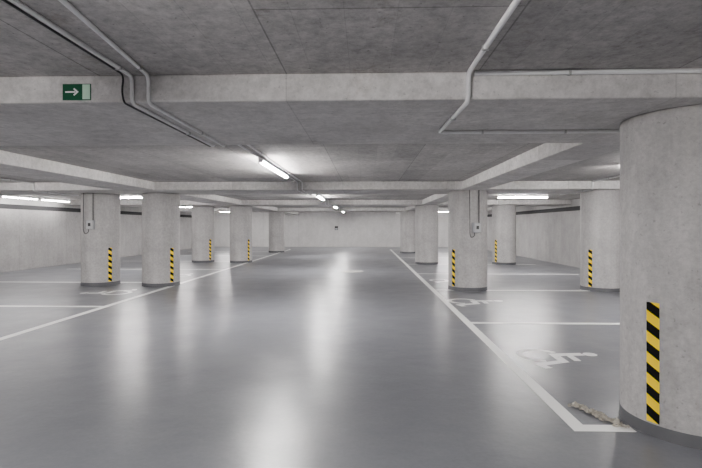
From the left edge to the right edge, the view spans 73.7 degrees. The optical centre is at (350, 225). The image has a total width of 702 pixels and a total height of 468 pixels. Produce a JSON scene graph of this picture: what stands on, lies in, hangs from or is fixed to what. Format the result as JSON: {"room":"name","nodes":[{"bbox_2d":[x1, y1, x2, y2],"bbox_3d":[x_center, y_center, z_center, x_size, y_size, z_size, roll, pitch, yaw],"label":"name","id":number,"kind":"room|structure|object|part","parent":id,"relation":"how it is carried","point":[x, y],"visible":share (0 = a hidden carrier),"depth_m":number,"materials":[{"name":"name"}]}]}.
{"room":"parking garage","nodes":[
{"label":"parking garage","id":0,"kind":"room"},
{"bbox_2d":[0,209,191,272],"bbox_3d":[-11.442,0.470,13.166,0.300,2.060,41.600,0,0,2],"label":"wall","id":1,"kind":"structure","parent":0,"point":[29,239],"depth_m":17.27,"materials":[{"name":"concrete"}]},
{"bbox_2d":[0,197,191,214],"bbox_3d":[-11.512,-0.780,13.168,0.160,0.440,41.600,0,0,2],"label":"trim","id":2,"kind":"structure","parent":1,"relation":"attached to","point":[3,200],"depth_m":17.26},
{"bbox_2d":[0,204,191,217],"bbox_3d":[-11.362,-0.640,13.163,0.110,0.159,41.500,0,0,2],"label":"cable tray","id":3,"kind":"object","parent":1,"relation":"on","point":[2,206],"visible":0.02,"depth_m":17.32,"materials":[{"name":"grey metal"}]},
{"bbox_2d":[214,212,447,246],"bbox_3d":[-0.964,0.250,33.797,19.950,2.500,0.300,0,0,2],"label":"wall","id":4,"kind":"structure","parent":0,"point":[305,229],"depth_m":33.66,"materials":[{"name":"grey concrete"}]},
{"bbox_2d":[285,212,298,214],"bbox_3d":[-4.320,-0.910,30.476,0.950,0.179,6.550,0,0,2],"label":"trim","id":5,"kind":"structure","parent":4,"relation":"attached to","point":[286,213],"depth_m":32.01,"materials":[{"name":"concrete"}]},
{"bbox_2d":[0,247,701,467],"bbox_3d":[-1.622,1.598,12.857,19.950,0.204,42.200,0,0,2],"label":"floor","id":6,"kind":"structure","parent":0,"point":[289,358],"depth_m":4.96,"materials":[{"name":"grey concrete"}]},
{"bbox_2d":[80,193,120,286],"bbox_3d":[-6.444,0.340,12.058,0.916,2.320,0.916,0,0,2],"label":"concrete column","id":7,"kind":"structure","parent":6,"relation":"on","point":[100,247],"depth_m":11.69,"materials":[{"name":"grey concrete"}]},
{"bbox_2d":[83,193,94,233],"bbox_3d":[-6.487,-0.312,11.566,0.268,1.014,0.125,0,0,0],"label":"switch box","id":8,"kind":"object","parent":7,"relation":"attached to","point":[90,224],"visible":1,"depth_m":11.54,"materials":[{"name":"grey plastic"}]},
{"bbox_2d":[142,193,179,286],"bbox_3d":[-4.828,0.340,11.908,0.916,2.320,0.916,0,0,2],"label":"concrete column","id":9,"kind":"structure","parent":6,"relation":"on","point":[160,211],"depth_m":11.52,"materials":[{"name":"grey concrete"}]},
{"bbox_2d":[192,206,214,262],"bbox_3d":[-6.160,0.340,19.503,0.916,2.320,0.916,0,0,2],"label":"concrete column","id":10,"kind":"structure","parent":6,"relation":"on","point":[202,216],"depth_m":19.11,"materials":[{"name":"grey concrete"}]},
{"bbox_2d":[230,206,251,262],"bbox_3d":[-4.544,0.340,19.352,0.916,2.320,0.916,0,0,2],"label":"concrete column","id":11,"kind":"structure","parent":6,"relation":"on","point":[240,216],"depth_m":18.96,"materials":[{"name":"grey concrete"}]},
{"bbox_2d":[269,211,284,252],"bbox_3d":[-4.260,0.340,26.797,0.916,2.320,0.916,0,0,2],"label":"concrete column","id":12,"kind":"structure","parent":6,"relation":"on","point":[276,218],"depth_m":26.41,"materials":[{"name":"grey concrete"}]},
{"bbox_2d":[341,270,362,272],"bbox_3d":[0.034,1.494,15.406,0.720,0.011,0.720,0,0,2],"label":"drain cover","id":13,"kind":"object","parent":6,"relation":"on","point":[346,271],"visible":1,"depth_m":15.35,"materials":[{"name":"metal"}]},
{"bbox_2d":[400,211,414,252],"bbox_3d":[3.189,0.340,26.013,0.916,2.320,0.916,0,0,2],"label":"concrete column","id":14,"kind":"structure","parent":6,"relation":"on","point":[407,218],"depth_m":25.61,"materials":[{"name":"grey concrete"}]},
{"bbox_2d":[415,205,437,264],"bbox_3d":[3.005,0.340,18.565,0.916,2.320,0.916,0,0,2],"label":"concrete column","id":15,"kind":"structure","parent":6,"relation":"on","point":[426,216],"depth_m":18.18,"materials":[{"name":"grey concrete"}]},
{"bbox_2d":[448,190,487,291],"bbox_3d":[2.771,0.340,11.118,0.916,2.320,0.916,0,0,2],"label":"concrete column","id":16,"kind":"structure","parent":6,"relation":"on","point":[467,256],"depth_m":10.73,"materials":[{"name":"grey concrete"}]},
{"bbox_2d":[469,190,480,237],"bbox_3d":[2.814,-0.277,10.626,0.268,1.084,0.125,0,0,-10],"label":"switch box","id":17,"kind":"object","parent":16,"relation":"attached to","point":[476,227],"visible":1,"depth_m":10.60,"materials":[{"name":"grey plastic"}]},
{"bbox_2d":[492,205,515,264],"bbox_3d":[6.033,0.340,18.470,0.916,2.320,0.916,0,0,2],"label":"concrete column","id":18,"kind":"structure","parent":6,"relation":"on","point":[503,216],"depth_m":18.08,"materials":[{"name":"grey concrete"}]},
{"bbox_2d":[568,401,629,427],"bbox_3d":[1.954,1.479,3.690,0.159,0.035,0.516,0,0,-23],"label":"rag","id":19,"kind":"object","parent":6,"relation":"on","point":[597,414],"visible":1,"depth_m":3.66,"materials":[{"name":"beige fabric"}]},
{"bbox_2d":[580,190,619,291],"bbox_3d":[5.899,0.340,11.020,0.916,2.320,0.916,0,0,2],"label":"concrete column","id":20,"kind":"structure","parent":6,"relation":"on","point":[599,209],"depth_m":10.63,"materials":[{"name":"grey concrete"}]},
{"bbox_2d":[619,104,701,449],"bbox_3d":[2.553,0.340,3.542,0.916,2.320,0.916,0,0,2],"label":"concrete column","id":21,"kind":"structure","parent":6,"relation":"on","point":[661,150],"depth_m":3.29,"materials":[{"name":"grey concrete"}]},
{"bbox_2d":[0,0,701,207],"bbox_3d":[-1.622,-1.125,12.857,19.950,0.250,42.200,0,0,2],"label":"ceiling","id":22,"kind":"structure","parent":0,"point":[165,37],"depth_m":2.67,"materials":[{"name":"concrete"}]},
{"bbox_2d":[0,195,37,199],"bbox_3d":[-10.825,-0.947,15.298,0.068,0.106,1.600,0,0,2],"label":"lamp","id":23,"kind":"object","parent":22,"relation":"attached to","point":[6,196],"visible":0.98,"depth_m":15.20,"materials":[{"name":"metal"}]},
{"bbox_2d":[39,198,69,202],"bbox_3d":[-10.770,-0.947,17.047,0.068,0.106,1.600,0,0,2],"label":"lamp","id":24,"kind":"object","parent":22,"relation":"attached to","point":[46,199],"visible":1,"depth_m":16.93,"materials":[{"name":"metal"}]},
{"bbox_2d":[0,150,153,189],"bbox_3d":[-5.034,-0.910,7.762,0.950,0.179,5.800,0,0,2],"label":"beam","id":25,"kind":"structure","parent":22,"relation":"attached to","point":[14,164],"depth_m":7.76,"materials":[{"name":"concrete"}]},
{"bbox_2d":[2,0,210,146],"bbox_3d":[-1.491,-0.900,3.108,0.018,0.193,3.320,0,0,2],"label":"cable","id":26,"kind":"object","parent":22,"relation":"attached to","point":[5,1],"visible":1,"depth_m":2.72,"materials":[{"name":"black plastic"}]},
{"bbox_2d":[0,178,260,212],"bbox_3d":[-7.194,-0.892,13.032,0.040,0.214,41.560,0,0,2],"label":"conduit pipe","id":27,"kind":"object","parent":22,"relation":"attached to","point":[34,190],"visible":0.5,"depth_m":11.03,"materials":[{"name":"grey plastic"}]},
{"bbox_2d":[120,196,141,197],"bbox_3d":[-7.128,-0.947,15.131,1.600,0.106,0.068,0,0,2],"label":"lamp","id":28,"kind":"object","parent":22,"relation":"attached to","point":[120,196],"visible":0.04,"depth_m":15.10,"materials":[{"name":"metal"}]},
{"bbox_2d":[8,0,337,210],"bbox_3d":[-1.137,-0.896,12.842,0.040,0.207,41.560,0,0,2],"label":"conduit pipe","id":29,"kind":"object","parent":22,"relation":"attached to","point":[18,3],"visible":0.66,"depth_m":2.83,"materials":[{"name":"grey plastic"}]},
{"bbox_2d":[58,0,339,210],"bbox_3d":[-0.969,-0.896,12.836,0.270,0.207,41.561,0,0,1],"label":"conduit pipe","id":30,"kind":"object","parent":22,"relation":"attached to","point":[65,3],"visible":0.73,"depth_m":3.05,"materials":[{"name":"grey plastic"}]},
{"bbox_2d":[180,195,240,204],"bbox_3d":[-4.800,-0.910,15.208,0.950,0.179,5.800,0,0,2],"label":"beam","id":31,"kind":"structure","parent":22,"relation":"attached to","point":[210,199],"depth_m":15.22,"materials":[{"name":"concrete"}]},
{"bbox_2d":[252,207,277,210],"bbox_3d":[-4.566,-0.910,22.655,0.950,0.179,5.800,0,0,2],"label":"beam","id":32,"kind":"structure","parent":22,"relation":"attached to","point":[253,208],"depth_m":23.29,"materials":[{"name":"concrete"}]},
{"bbox_2d":[258,158,287,177],"bbox_3d":[-1.244,-0.947,7.693,0.068,0.106,2.160,0,0,2],"label":"lamp","id":33,"kind":"object","parent":22,"relation":"attached to","point":[263,161],"visible":1,"depth_m":7.31,"materials":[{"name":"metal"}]},
{"bbox_2d":[0,181,619,194],"bbox_3d":[-1.668,-0.910,11.383,19.630,0.180,1.650,0,0,2],"label":"beam","id":34,"kind":"structure","parent":22,"relation":"attached to","point":[354,187],"depth_m":10.59,"materials":[{"name":"concrete"}]},
{"bbox_2d":[63,200,571,206],"bbox_3d":[-1.434,-0.910,18.829,19.630,0.180,1.650,0,0,2],"label":"beam","id":35,"kind":"structure","parent":22,"relation":"attached to","point":[123,203],"depth_m":18.01,"materials":[{"name":"concrete"}]},
{"bbox_2d":[180,207,491,211],"bbox_3d":[-1.200,-0.910,26.276,19.630,0.180,1.650,0,0,2],"label":"beam","id":36,"kind":"structure","parent":22,"relation":"attached to","point":[440,209],"depth_m":25.49,"materials":[{"name":"concrete"}]},
{"bbox_2d":[0,72,701,145],"bbox_3d":[-1.902,-0.910,3.937,19.630,0.180,1.650,0,0,2],"label":"beam","id":37,"kind":"structure","parent":22,"relation":"attached to","point":[327,108],"depth_m":3.27,"materials":[{"name":"concrete"}]},
{"bbox_2d":[63,84,90,99],"bbox_3d":[-1.818,-0.888,3.103,0.190,0.108,0.010,0,0,2],"label":"exit sign","id":38,"kind":"object","parent":37,"relation":"attached to","point":[70,91],"visible":1,"depth_m":3.10,"materials":[{"name":"green plastic"}]},
{"bbox_3d":[-1.753,-0.888,3.097,0.050,0.098,0.002,0,0,2],"label":"door panel","id":39,"kind":"part","parent":38,"relation":"part of","materials":[{"name":"white plastic"}]},
{"bbox_2d":[405,206,414,210],"bbox_3d":[3.140,-0.910,22.412,0.570,0.179,5.800,0,0,2],"label":"beam","id":40,"kind":"structure","parent":22,"relation":"attached to","point":[409,208],"depth_m":23.29,"materials":[{"name":"concrete"}]},
{"bbox_2d":[422,194,447,203],"bbox_3d":[2.906,-0.910,14.966,0.570,0.179,5.800,0,0,2],"label":"beam","id":41,"kind":"structure","parent":22,"relation":"attached to","point":[436,198],"depth_m":15.07,"materials":[{"name":"concrete"}]},
{"bbox_2d":[497,195,547,197],"bbox_3d":[5.472,-0.947,14.935,1.600,0.106,0.068,0,0,2],"label":"lamp","id":42,"kind":"object","parent":22,"relation":"attached to","point":[507,196],"visible":1,"depth_m":14.91,"materials":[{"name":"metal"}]},
{"bbox_2d":[498,197,546,197],"bbox_3d":[5.472,-0.912,14.935,1.540,0.029,0.056,0,0,2],"label":"diffuser","id":43,"kind":"object","parent":42,"relation":"attached to","point":[498,197],"depth_m":14.91,"materials":[{"name":"white plastic"}]},
{"bbox_2d":[438,0,619,134],"bbox_3d":[1.371,-0.893,-1.999,1.633,0.213,12.050,0,0,2],"label":"conduit pipe","id":44,"kind":"object","parent":22,"relation":"attached to","point":[514,4],"visible":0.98,"depth_m":3.35,"materials":[{"name":"grey plastic"}]},
{"bbox_2d":[462,143,619,188],"bbox_3d":[2.672,-0.910,7.520,0.570,0.179,5.800,0,0,2],"label":"beam","id":45,"kind":"structure","parent":22,"relation":"attached to","point":[545,157],"depth_m":6.25,"materials":[{"name":"concrete"}]},
{"bbox_2d":[487,175,619,206],"bbox_3d":[5.400,-0.892,12.637,0.040,0.214,41.560,0,0,2],"label":"conduit pipe","id":46,"kind":"object","parent":22,"relation":"attached to","point":[619,175],"visible":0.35,"depth_m":10.82,"materials":[{"name":"grey plastic"}]},
{"bbox_2d":[474,68,701,75],"bbox_3d":[4.268,-0.982,2.899,6.950,0.035,0.035,0,0,2],"label":"conduit pipe","id":47,"kind":"object","parent":22,"relation":"attached to","point":[568,72],"visible":1,"depth_m":2.98,"materials":[{"name":"grey plastic"}]},
{"bbox_2d":[487,210,579,267],"bbox_3d":[8.198,0.470,12.549,0.300,2.060,41.600,0,0,2],"label":"wall","id":48,"kind":"structure","parent":0,"point":[554,237],"depth_m":19.49,"materials":[{"name":"concrete"}]},
{"bbox_2d":[487,199,579,214],"bbox_3d":[8.268,-0.780,12.546,0.160,0.440,41.600,0,0,2],"label":"beam","id":49,"kind":"structure","parent":48,"relation":"attached to","point":[575,202],"depth_m":20.63,"materials":[{"name":"grey concrete"}]},
{"bbox_2d":[487,206,579,216],"bbox_3d":[8.118,-0.640,12.551,0.110,0.159,41.500,0,0,2],"label":"cable tray","id":50,"kind":"object","parent":48,"relation":"on","point":[574,208],"visible":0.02,"depth_m":19.63,"materials":[{"name":"grey metal"}]}
]}

